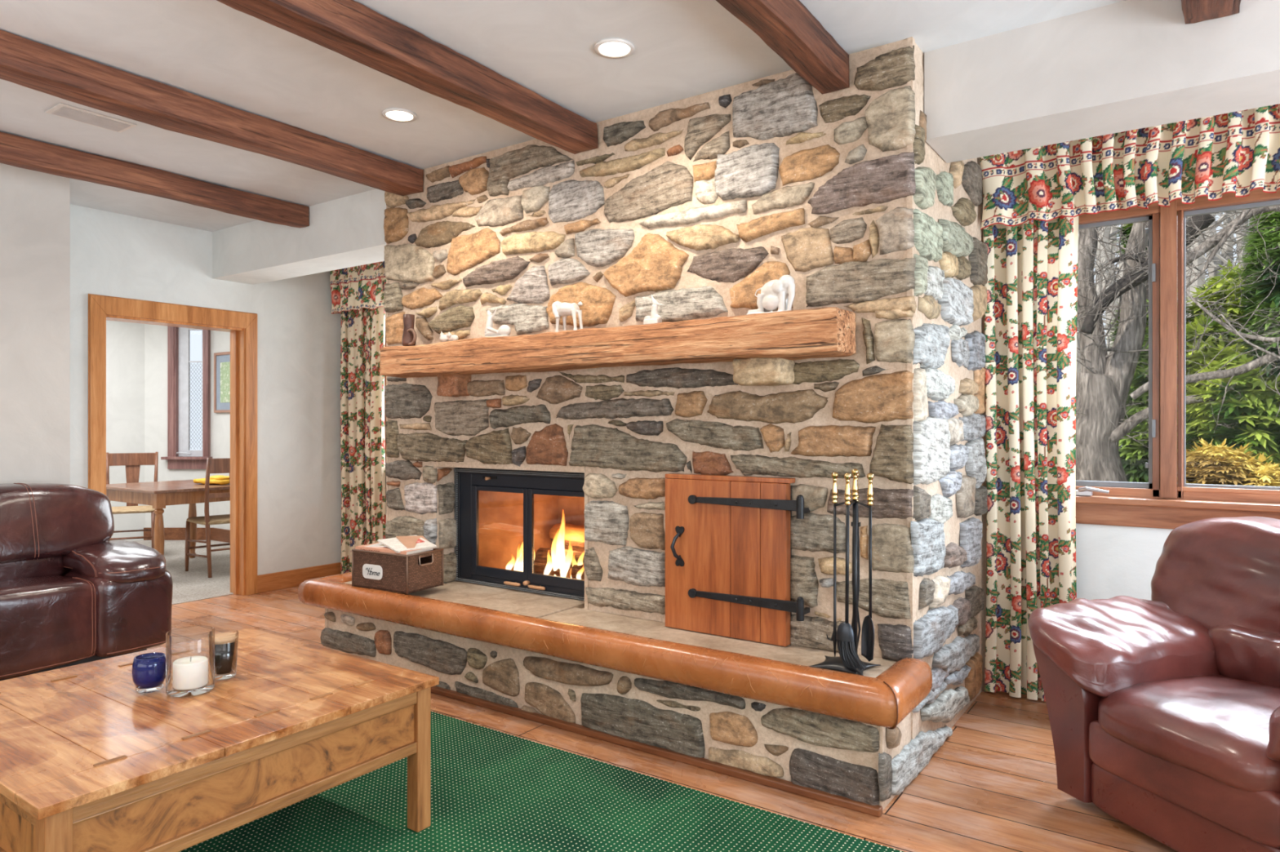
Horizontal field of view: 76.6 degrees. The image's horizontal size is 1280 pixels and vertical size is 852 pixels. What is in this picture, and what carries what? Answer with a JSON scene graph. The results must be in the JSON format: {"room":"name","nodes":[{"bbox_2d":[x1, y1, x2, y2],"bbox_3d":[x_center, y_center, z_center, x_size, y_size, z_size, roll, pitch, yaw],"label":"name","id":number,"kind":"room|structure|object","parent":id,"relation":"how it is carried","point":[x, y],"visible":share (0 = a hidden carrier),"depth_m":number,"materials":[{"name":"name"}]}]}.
{"room":"living room","nodes":[
{"label":"living room","id":0,"kind":"room"},
{"bbox_2d":[0,163,70,484],"bbox_3d":[-4.840,-0.070,2.945,0.810,2.680,4.523,0,0,35],"label":"wall","id":1,"kind":"structure","parent":0,"point":[35,206],"depth_m":4.43,"materials":[{"name":"paint"}]},
{"bbox_2d":[106,320,144,541],"bbox_3d":[-6.593,-0.070,7.778,0.100,2.680,3.272,0,0,40],"label":"wall","id":2,"kind":"structure","parent":0,"point":[125,341],"depth_m":8.85,"materials":[{"name":"paint"}]},
{"bbox_2d":[144,324,213,528],"bbox_3d":[-5.123,-0.070,9.049,0.760,2.680,0.100,0,0,0],"label":"wall","id":3,"kind":"structure","parent":0,"point":[155,335],"depth_m":9.00,"materials":[{"name":"paint"}]},
{"bbox_2d":[143,528,211,540],"bbox_3d":[-5.123,1.198,8.989,0.760,0.136,0.020,0,0,0],"label":"baseboard","id":4,"kind":"structure","parent":3,"relation":"attached to","point":[170,534],"depth_m":8.98,"materials":[{"name":"brown wood"}]},
{"bbox_2d":[160,326,212,469],"bbox_3d":[-5.013,-0.375,9.015,0.520,1.710,0.210,0,0,0],"label":"window","id":5,"kind":"structure","parent":3,"relation":"in","point":[180,455],"depth_m":8.98,"materials":[{"name":"brown wood"}]},
{"bbox_2d":[70,204,341,575],"bbox_3d":[-3.158,-0.070,5.940,0.160,2.680,2.317,0,0,35],"label":"wall","id":6,"kind":"structure","parent":0,"point":[113,254],"depth_m":6.24,"materials":[{"name":"paint"}]},
{"bbox_2d":[88,293,257,595],"bbox_3d":[-3.300,0.208,5.733,0.202,2.124,1.136,0,0,35],"label":"door frame","id":7,"kind":"structure","parent":6,"relation":"in","point":[242,326],"depth_m":6.06,"materials":[{"name":"brown wood"}]},
{"bbox_2d":[257,562,340,593],"bbox_3d":[-3.083,1.202,5.890,0.020,0.135,2.285,0,0,35],"label":"baseboard","id":8,"kind":"structure","parent":6,"relation":"attached to","point":[292,578],"depth_m":6.38,"materials":[{"name":"brown wood"}]},
{"bbox_2d":[212,188,386,284],"bbox_3d":[-2.157,-1.240,5.409,2.090,0.340,0.310,0,0,35],"label":"soffit","id":9,"kind":"object","parent":6,"relation":"attached to","point":[348,231],"depth_m":5.29,"materials":[{"name":"paint"}]},
{"bbox_2d":[213,330,230,529],"bbox_3d":[-3.471,-0.070,8.179,3.026,2.680,0.100,0,0,35],"label":"wall","id":10,"kind":"structure","parent":0,"point":[221,340],"depth_m":8.90,"materials":[{"name":"paint"}]},
{"bbox_2d":[211,528,230,542],"bbox_3d":[-3.546,1.198,8.158,2.926,0.136,0.020,0,0,35],"label":"baseboard","id":11,"kind":"structure","parent":10,"relation":"attached to","point":[217,535],"depth_m":8.87,"materials":[{"name":"brown wood"}]},
{"bbox_2d":[213,351,230,413],"bbox_3d":[-4.442,-0.476,8.772,0.620,0.660,0.028,0,0,35],"label":"framed picture","id":12,"kind":"object","parent":10,"relation":"attached to","point":[221,360],"visible":0.44,"depth_m":8.85,"materials":[{"name":"brown wood"}]},
{"bbox_2d":[220,361,230,402],"bbox_3d":[-4.442,-0.476,8.772,0.380,0.440,0.008,0,0,35],"label":"print","id":13,"kind":"object","parent":12,"relation":"attached to","point":[224,366],"depth_m":8.82},
{"bbox_2d":[0,0,1124,231],"bbox_3d":[-0.911,-1.450,1.757,8.500,0.080,7.050,0,0,35],"label":"ceiling","id":14,"kind":"structure","parent":0,"point":[212,50],"depth_m":3.15,"materials":[{"name":"paint"}]},
{"bbox_2d":[44,102,137,133],"bbox_3d":[-2.506,-1.405,3.704,0.170,0.010,0.310,0,0,35],"label":"ceiling vent","id":15,"kind":"object","parent":14,"relation":"in","point":[64,110],"visible":1,"depth_m":3.68,"materials":[{"name":"white metal"}]},
{"bbox_2d":[0,131,309,227],"bbox_3d":[-3.759,-1.341,2.915,0.132,0.146,5.610,0,0,35],"label":"ceiling beam","id":16,"kind":"structure","parent":14,"relation":"attached to","point":[17,151],"depth_m":4.37,"materials":[{"name":"brown wood"}]},
{"bbox_2d":[0,29,423,195],"bbox_3d":[-2.821,-1.341,2.209,0.188,0.147,5.522,0,0,35],"label":"ceiling beam","id":17,"kind":"structure","parent":14,"relation":"attached to","point":[24,62],"depth_m":3.40,"materials":[{"name":"brown wood"}]},
{"bbox_2d":[382,107,417,122],"bbox_3d":[-1.087,-1.406,3.663,0.150,0.008,0.150,0,0,35],"label":"recessed light","id":18,"kind":"object","parent":14,"relation":"in","point":[396,114],"visible":1,"depth_m":3.65,"materials":[{"name":"beige"}]},
{"bbox_2d":[217,0,597,154],"bbox_3d":[-1.825,-1.340,1.519,0.164,0.148,5.520,0,0,35],"label":"ceiling beam","id":19,"kind":"structure","parent":14,"relation":"attached to","point":[350,28],"depth_m":2.92,"materials":[{"name":"brown wood"}]},
{"bbox_2d":[594,37,634,58],"bbox_3d":[-0.095,-1.406,3.016,0.150,0.008,0.150,0,0,35],"label":"recessed light","id":20,"kind":"object","parent":14,"relation":"in","point":[612,47],"visible":1,"depth_m":3.01,"materials":[{"name":"beige"}]},
{"bbox_2d":[715,0,849,93],"bbox_3d":[-0.822,-1.341,0.825,0.134,0.146,5.516,0,0,35],"label":"ceiling beam","id":21,"kind":"structure","parent":14,"relation":"attached to","point":[788,27],"depth_m":2.73,"materials":[{"name":"brown wood"}]},
{"bbox_2d":[924,0,1279,163],"bbox_3d":[2.546,-1.245,2.232,3.360,0.330,0.330,0,0,35],"label":"soffit","id":22,"kind":"object","parent":14,"relation":"attached to","point":[1125,65],"depth_m":2.76,"materials":[{"name":"paint"}]},
{"bbox_2d":[1181,0,1240,23],"bbox_3d":[0.182,-1.341,0.219,0.163,0.145,5.669,0,0,35],"label":"ceiling beam","id":23,"kind":"structure","parent":14,"relation":"attached to","point":[1193,11],"depth_m":2.48,"materials":[{"name":"brown wood"}]},
{"bbox_2d":[132,540,1177,851],"bbox_3d":[-2.957,1.298,3.633,14.000,0.064,7.800,0,0,35],"label":"floor","id":24,"kind":"structure","parent":0,"point":[991,786],"depth_m":2.97,"materials":[{"name":"brown wood"}]},
{"bbox_2d":[0,483,173,681],"bbox_3d":[-3.467,0.763,3.492,0.783,0.954,2.486,0,0,35],"label":"leather sofa","id":25,"kind":"object","parent":24,"relation":"on","point":[71,594],"visible":1,"depth_m":4.06,"materials":[{"name":"brown leather"}]},
{"bbox_2d":[0,555,65,581],"bbox_3d":[-3.594,0.724,3.539,0.307,0.218,1.841,0,0,35],"label":"lumbar cushion","id":26,"kind":"object","parent":25,"relation":"on","point":[11,567],"depth_m":4.06,"materials":[{"name":"brown leather"}]},
{"bbox_2d":[0,483,114,564],"bbox_3d":[-3.616,0.496,3.578,0.419,0.418,2.285,0,0,35],"label":"cushion","id":27,"kind":"object","parent":25,"relation":"on","point":[41,523],"depth_m":4.16,"materials":[{"name":"brown leather"}]},
{"bbox_2d":[106,452,158,548],"bbox_3d":[-4.982,0.765,7.913,0.470,1.006,0.563,0,0,-27],"label":"chair","id":28,"kind":"object","parent":24,"relation":"on","point":[132,461],"visible":0.53,"depth_m":8.08,"materials":[{"name":"brown wood"}]},
{"bbox_2d":[106,480,230,558],"bbox_3d":[-4.102,0.893,7.184,1.150,0.746,0.910,0,0,35],"label":"dining table","id":29,"kind":"object","parent":24,"relation":"on","point":[159,495],"visible":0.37,"depth_m":6.79,"materials":[{"name":"brown wood"}]},
{"bbox_2d":[193,475,229,484],"bbox_3d":[-3.794,0.480,7.253,0.394,0.084,0.243,0,0,23],"label":"cloth","id":30,"kind":"object","parent":29,"relation":"on","point":[217,479],"visible":0.76,"depth_m":7.15,"materials":[{"name":"fabric"}]},
{"bbox_2d":[185,457,230,577],"bbox_3d":[-3.612,0.765,7.038,0.546,1.006,0.470,0,0,43],"label":"chair","id":31,"kind":"object","parent":24,"relation":"on","point":[213,465],"visible":0.55,"depth_m":6.79,"materials":[{"name":"brown wood"}]},
{"bbox_2d":[179,711,902,851],"bbox_3d":[-0.462,1.264,1.790,4.600,0.010,2.415,0,0,35],"label":"rug","id":32,"kind":"object","parent":24,"relation":"on","point":[492,791],"visible":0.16,"depth_m":2.63,"materials":[{"name":"green carpet"}]},
{"bbox_2d":[0,628,439,851],"bbox_3d":[-1.383,1.022,2.420,1.088,0.471,1.069,0,0,35],"label":"coffee table","id":33,"kind":"object","parent":32,"relation":"on","point":[90,762],"visible":0.92,"depth_m":2.16,"materials":[{"name":"brown wood"}]},
{"bbox_2d":[131,653,165,693],"bbox_3d":[-1.460,0.736,2.413,0.091,0.102,0.091,0,0,35],"label":"votive","id":34,"kind":"object","parent":33,"relation":"on","point":[148,670],"visible":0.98,"depth_m":2.38,"materials":[{"name":"blue glass"}]},
{"bbox_2d":[165,626,214,697],"bbox_3d":[-1.337,0.698,2.410,0.128,0.177,0.128,0,0,35],"label":"glass vase","id":35,"kind":"object","parent":33,"relation":"on","point":[203,690],"visible":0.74,"depth_m":2.39,"materials":[{"name":"clear glass"}]},
{"bbox_2d":[173,656,208,690],"bbox_3d":[-1.337,0.729,2.410,0.092,0.086,0.092,0,0,35],"label":"pillar candle","id":36,"kind":"object","parent":35,"relation":"in","point":[191,673],"visible":1,"depth_m":2.38,"materials":[{"name":"white wax"}]},
{"bbox_2d":[208,630,238,679],"bbox_3d":[-1.308,0.719,2.544,0.086,0.136,0.086,0,0,35],"label":"drink glass","id":37,"kind":"object","parent":33,"relation":"on","point":[226,644],"visible":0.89,"depth_m":2.52,"materials":[{"name":"clear glass"}]},
{"bbox_2d":[297,36,987,811],"bbox_3d":[-0.031,-0.036,4.138,3.215,2.749,1.715,0,0,35],"label":"stone fireplace","id":38,"kind":"object","parent":24,"relation":"on","point":[695,204],"depth_m":3.37,"materials":[{"name":"grey stone"}]},
{"bbox_2d":[351,547,443,594],"bbox_3d":[-1.245,0.727,4.167,0.401,0.191,0.259,0,0,30],"label":"storage box","id":39,"kind":"object","parent":38,"relation":"on","point":[379,571],"visible":1,"depth_m":4.07,"materials":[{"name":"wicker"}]},
{"bbox_2d":[355,542,433,558],"bbox_3d":[-1.258,0.639,4.151,0.360,0.042,0.192,0,0,30],"label":"magazine","id":40,"kind":"object","parent":39,"relation":"in","point":[386,549],"visible":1,"depth_m":4.08,"materials":[{"name":"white paper"}]},
{"bbox_2d":[364,542,399,547],"bbox_3d":[-1.296,0.615,4.202,0.220,0.021,0.171,0,0,15],"label":"magazine","id":41,"kind":"object","parent":40,"relation":"on","point":[376,545],"visible":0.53,"depth_m":4.15,"materials":[{"name":"white paper"}]},
{"bbox_2d":[377,534,437,553],"bbox_3d":[-1.193,0.603,4.149,0.211,0.046,0.250,0,0,-40],"label":"magazine","id":42,"kind":"object","parent":40,"relation":"on","point":[393,544],"visible":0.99,"depth_m":4.12,"materials":[{"name":"white paper"}]},
{"bbox_2d":[395,535,435,548],"bbox_3d":[-1.158,0.599,4.173,0.141,0.047,0.219,0,0,-32],"label":"magazine","id":43,"kind":"object","parent":42,"relation":"on","point":[409,542],"visible":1,"depth_m":4.18,"materials":[{"name":"paper"}]},
{"bbox_2d":[415,538,424,543],"bbox_3d":[-1.179,0.593,4.199,0.085,0.001,0.120,-3,9,-40],"label":"print","id":44,"kind":"object","parent":42,"relation":"on","point":[419,540],"depth_m":4.19},
{"bbox_2d":[453,467,584,600],"bbox_3d":[-0.449,0.540,4.415,1.028,0.631,0.616,0,0,35],"label":"fireplace insert","id":45,"kind":"object","parent":38,"relation":"in","point":[498,513],"visible":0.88,"depth_m":4.43,"materials":[{"name":"black metal"}]},
{"bbox_2d":[506,522,583,579],"bbox_3d":[-0.494,0.621,4.280,0.534,0.363,0.101,0,0,35],"label":"fire","id":46,"kind":"object","parent":45,"relation":"in","point":[559,561],"visible":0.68,"depth_m":4.23,"materials":[{"name":"yellow"}]},
{"bbox_2d":[533,562,572,577],"bbox_3d":[-0.465,0.771,4.302,0.267,0.072,0.070,0,0,31],"label":"log","id":47,"kind":"object","parent":45,"relation":"in","point":[539,568],"visible":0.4,"depth_m":4.29,"materials":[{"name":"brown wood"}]},
{"bbox_2d":[533,547,584,567],"bbox_3d":[-0.324,0.744,4.399,0.586,0.125,0.125,0,0,37],"label":"log","id":48,"kind":"object","parent":45,"relation":"in","point":[541,555],"visible":0.18,"depth_m":4.47,"materials":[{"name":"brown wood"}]},
{"bbox_2d":[549,523,584,548],"bbox_3d":[-0.270,0.617,4.487,0.538,0.132,0.127,0,0,38],"label":"log","id":49,"kind":"object","parent":45,"relation":"in","point":[574,535],"visible":0.32,"depth_m":4.52,"materials":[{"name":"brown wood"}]},
{"bbox_2d":[571,564,584,580],"bbox_3d":[-0.245,0.757,4.149,0.202,0.097,0.097,0,0,16],"label":"log","id":50,"kind":"object","parent":45,"relation":"in","point":[575,569],"visible":0.15,"depth_m":4.13,"materials":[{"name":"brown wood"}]},
{"bbox_2d":[379,306,856,377],"bbox_3d":[-0.290,-0.345,3.681,2.564,0.180,0.208,0,0,35],"label":"mantel beam","id":51,"kind":"structure","parent":38,"relation":"attached to","point":[827,331],"depth_m":3.36,"materials":[{"name":"brown wood"}]},
{"bbox_2d":[401,314,416,346],"bbox_3d":[-1.220,-0.512,4.327,0.116,0.170,0.074,0,0,35],"label":"ornament","id":52,"kind":"object","parent":51,"relation":"on","point":[409,335],"visible":0.99,"depth_m":4.31,"materials":[{"name":"ceramic"}]},
{"bbox_2d":[439,331,458,342],"bbox_3d":[-0.982,-0.460,4.162,0.106,0.059,0.045,0,0,9],"label":"rabbit figurine","id":53,"kind":"object","parent":51,"relation":"on","point":[443,338],"visible":0.81,"depth_m":4.15,"materials":[{"name":"white ceramic"}]},
{"bbox_2d":[484,308,511,337],"bbox_3d":[-0.696,-0.504,3.963,0.166,0.148,0.060,0,0,35],"label":"figurine","id":54,"kind":"object","parent":51,"relation":"on","point":[504,330],"visible":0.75,"depth_m":3.96,"materials":[{"name":"white ceramic"}]},
{"bbox_2d":[551,301,582,332],"bbox_3d":[-0.333,-0.504,3.711,0.170,0.148,0.069,0,0,35],"label":"figurine","id":55,"kind":"object","parent":51,"relation":"on","point":[563,309],"visible":0.93,"depth_m":3.69,"materials":[{"name":"white ceramic"}]},
{"bbox_2d":[643,293,664,324],"bbox_3d":[0.063,-0.497,3.437,0.103,0.134,0.039,0,0,35],"label":"gnome figurine","id":56,"kind":"object","parent":51,"relation":"on","point":[654,318],"visible":0.87,"depth_m":3.43,"materials":[{"name":"white ceramic"}]},
{"bbox_2d":[746,275,795,315],"bbox_3d":[0.509,-0.503,3.125,0.193,0.147,0.074,0,0,33],"label":"animal figurine","id":57,"kind":"object","parent":51,"relation":"on","point":[780,293],"visible":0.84,"depth_m":3.09,"materials":[{"name":"white ceramic"}]},
{"bbox_2d":[431,685,882,817],"bbox_3d":[-0.469,1.256,3.504,3.055,0.028,0.033,0,0,35],"label":"trim","id":58,"kind":"structure","parent":38,"relation":"attached to","point":[876,811],"depth_m":3.06,"materials":[{"name":"brown wood"}]},
{"bbox_2d":[665,473,809,646],"bbox_3d":[0.369,0.530,3.281,0.640,0.652,0.123,0,0,35],"label":"door","id":59,"kind":"structure","parent":38,"relation":"on","point":[728,550],"depth_m":3.27,"materials":[{"name":"brown wood"}]},
{"bbox_2d":[808,468,880,675],"bbox_3d":[0.723,0.502,2.876,0.211,0.703,0.170,0,0,35],"label":"stand","id":60,"kind":"object","parent":38,"relation":"on","point":[836,664],"visible":0.78,"depth_m":2.85,"materials":[{"name":"metal"}]},
{"bbox_2d":[826,471,838,657],"bbox_3d":[0.683,0.491,2.879,0.044,0.656,0.025,0,0,35],"label":"poker","id":61,"kind":"object","parent":60,"relation":"hanging from","point":[834,475],"visible":1,"depth_m":2.87,"materials":[{"name":"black metal"}]},
{"bbox_2d":[835,472,866,670],"bbox_3d":[0.729,0.499,2.800,0.041,0.672,0.114,0,0,-43],"label":"brush","id":62,"kind":"object","parent":60,"relation":"hanging from","point":[845,636],"visible":1,"depth_m":2.81,"materials":[{"name":"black metal"}]},
{"bbox_2d":[850,473,860,648],"bbox_3d":[0.776,0.482,2.912,0.031,0.638,0.034,0,0,-18],"label":"tongs","id":63,"kind":"object","parent":60,"relation":"hanging from","point":[858,475],"visible":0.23,"depth_m":2.90,"materials":[{"name":"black metal"}]},
{"bbox_2d":[861,473,874,662],"bbox_3d":[0.794,0.489,2.793,0.035,0.652,0.068,0,0,-23],"label":"shovel","id":64,"kind":"object","parent":60,"relation":"hanging from","point":[868,629],"visible":1,"depth_m":2.80,"materials":[{"name":"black metal"}]},
{"bbox_2d":[1027,516,1279,851],"bbox_3d":[1.956,0.783,2.507,0.980,0.920,1.192,0,0,-18],"label":"leather recliner","id":65,"kind":"object","parent":24,"relation":"on","point":[1164,710],"visible":1,"depth_m":2.62,"materials":[{"name":"brown leather"}]},
{"bbox_2d":[1097,674,1279,793],"bbox_3d":[1.819,0.905,2.448,0.623,0.185,0.625,0,0,-18],"label":"seat cushion","id":66,"kind":"object","parent":65,"relation":"on","point":[1209,732],"depth_m":2.37,"materials":[{"name":"red leather"}]},
{"bbox_2d":[1151,516,1279,634],"bbox_3d":[2.233,0.551,2.606,0.383,0.455,1.175,0,0,-18],"label":"cushion","id":67,"kind":"object","parent":65,"relation":"on","point":[1215,575],"depth_m":2.85,"materials":[{"name":"red leather"}]},
{"bbox_2d":[1208,624,1279,688],"bbox_3d":[2.119,0.770,2.550,0.231,0.206,0.658,0,0,-18],"label":"lumbar cushion","id":68,"kind":"object","parent":65,"relation":"on","point":[1248,653],"depth_m":2.66,"materials":[{"name":"red leather"}]},
{"bbox_2d":[385,475,1173,600],"bbox_3d":[1.030,-0.070,4.555,8.500,2.680,0.180,0,0,35],"label":"wall","id":69,"kind":"structure","parent":0,"point":[1112,561],"depth_m":3.67,"materials":[{"name":"paint"}]},
{"bbox_2d":[329,261,386,314],"bbox_3d":[-1.654,-1.122,6.116,1.997,0.416,0.235,0,0,35],"label":"valance","id":70,"kind":"object","parent":69,"relation":"attached to","point":[356,287],"visible":0.29,"depth_m":6.44,"materials":[{"name":"fabric"}]},
{"bbox_2d":[340,306,386,573],"bbox_3d":[-2.247,0.105,6.558,0.525,2.270,0.086,0,0,32],"label":"curtain","id":71,"kind":"object","parent":70,"relation":"hanging from","point":[362,440],"visible":0.83,"depth_m":6.54,"materials":[{"name":"fabric"}]},
{"bbox_2d":[384,311,386,463],"bbox_3d":[-1.460,-0.340,6.185,1.550,1.380,0.180,0,0,35],"label":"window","id":72,"kind":"structure","parent":69,"relation":"in","point":[385,312],"depth_m":6.54,"materials":[{"name":"brown wood"}]},
{"bbox_2d":[979,103,1279,229],"bbox_3d":[2.720,-1.109,3.004,2.760,0.383,0.075,0,0,35],"label":"valance","id":73,"kind":"object","parent":69,"relation":"attached to","point":[1237,152],"visible":0.92,"depth_m":3.43,"materials":[{"name":"fabric"}]},
{"bbox_2d":[982,215,1078,702],"bbox_3d":[1.804,0.114,3.751,0.402,2.288,0.088,0,0,35],"label":"curtain","id":74,"kind":"object","parent":73,"relation":"hanging from","point":[1030,315],"visible":0.8,"depth_m":3.74,"materials":[{"name":"fabric"}]},
{"bbox_2d":[1075,188,1279,529],"bbox_3d":[2.762,-0.320,3.254,2.230,1.540,0.185,0,0,35],"label":"window","id":75,"kind":"structure","parent":69,"relation":"in","point":[1159,503],"depth_m":3.54,"materials":[{"name":"brown wood"}]},
{"label":"outside","id":76,"kind":"structure","parent":0,"visible":0},
{"bbox_3d":[29.447,1.695,24.909,100.000,0.150,65.500,0,0,35],"label":"ground","id":77,"kind":"structure","parent":76,"visible":0},
{"bbox_2d":[1114,223,1177,303],"bbox_3d":[6.350,-0.614,10.174,0.753,4.494,1.311,0,0,25],"label":"evergreen tree","id":78,"kind":"object","parent":77,"relation":"on","point":[1125,231],"visible":0.05,"depth_m":10.16,"materials":[{"name":"green plant"}]},
{"bbox_2d":[1105,289,1194,483],"bbox_3d":[5.514,0.025,8.711,0.968,3.218,2.271,0,0,35],"label":"evergreen tree","id":79,"kind":"object","parent":77,"relation":"on","point":[1134,455],"visible":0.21,"depth_m":8.22,"materials":[{"name":"green plant"}]},
{"bbox_2d":[1075,209,1254,483],"bbox_3d":[10.633,-5.094,16.757,12.891,13.538,12.578,0,0,-25],"label":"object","id":80,"kind":"object","parent":77,"relation":"on","point":[1222,259],"visible":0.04,"depth_m":13.54,"materials":[{"name":"white"}]},
{"bbox_2d":[1075,211,1279,482],"bbox_3d":[4.424,-0.868,7.155,3.253,3.855,1.636,0,0,35],"label":"bare tree","id":81,"kind":"object","parent":77,"relation":"on","point":[1104,382],"visible":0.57,"depth_m":7.31,"materials":[{"name":"grey plant"}]},
{"bbox_2d":[1102,205,1279,418],"bbox_3d":[4.428,-0.618,5.856,1.792,3.104,1.376,0,0,20],"label":"bare tree","id":82,"kind":"object","parent":77,"relation":"on","point":[1217,240],"visible":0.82,"depth_m":5.89,"materials":[{"name":"grey plant"}]},
{"bbox_2d":[1177,258,1279,466],"bbox_3d":[5.667,0.019,7.552,1.589,3.229,2.771,0,0,17],"label":"evergreen tree","id":83,"kind":"object","parent":77,"relation":"on","point":[1256,424],"visible":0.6,"depth_m":6.92,"materials":[{"name":"green plant"}]},
{"bbox_2d":[1177,437,1279,486],"bbox_3d":[4.082,0.855,5.572,0.788,1.558,0.975,0,0,35],"label":"shrub","id":84,"kind":"object","parent":77,"relation":"on","point":[1218,464],"visible":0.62,"depth_m":5.36,"materials":[{"name":"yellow plant"}]},
{"bbox_2d":[1231,211,1279,464],"bbox_3d":[5.384,-0.245,6.732,0.800,3.758,1.495,0,0,35],"label":"evergreen tree","id":85,"kind":"object","parent":77,"relation":"on","point":[1272,239],"visible":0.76,"depth_m":6.50,"materials":[{"name":"green plant"}]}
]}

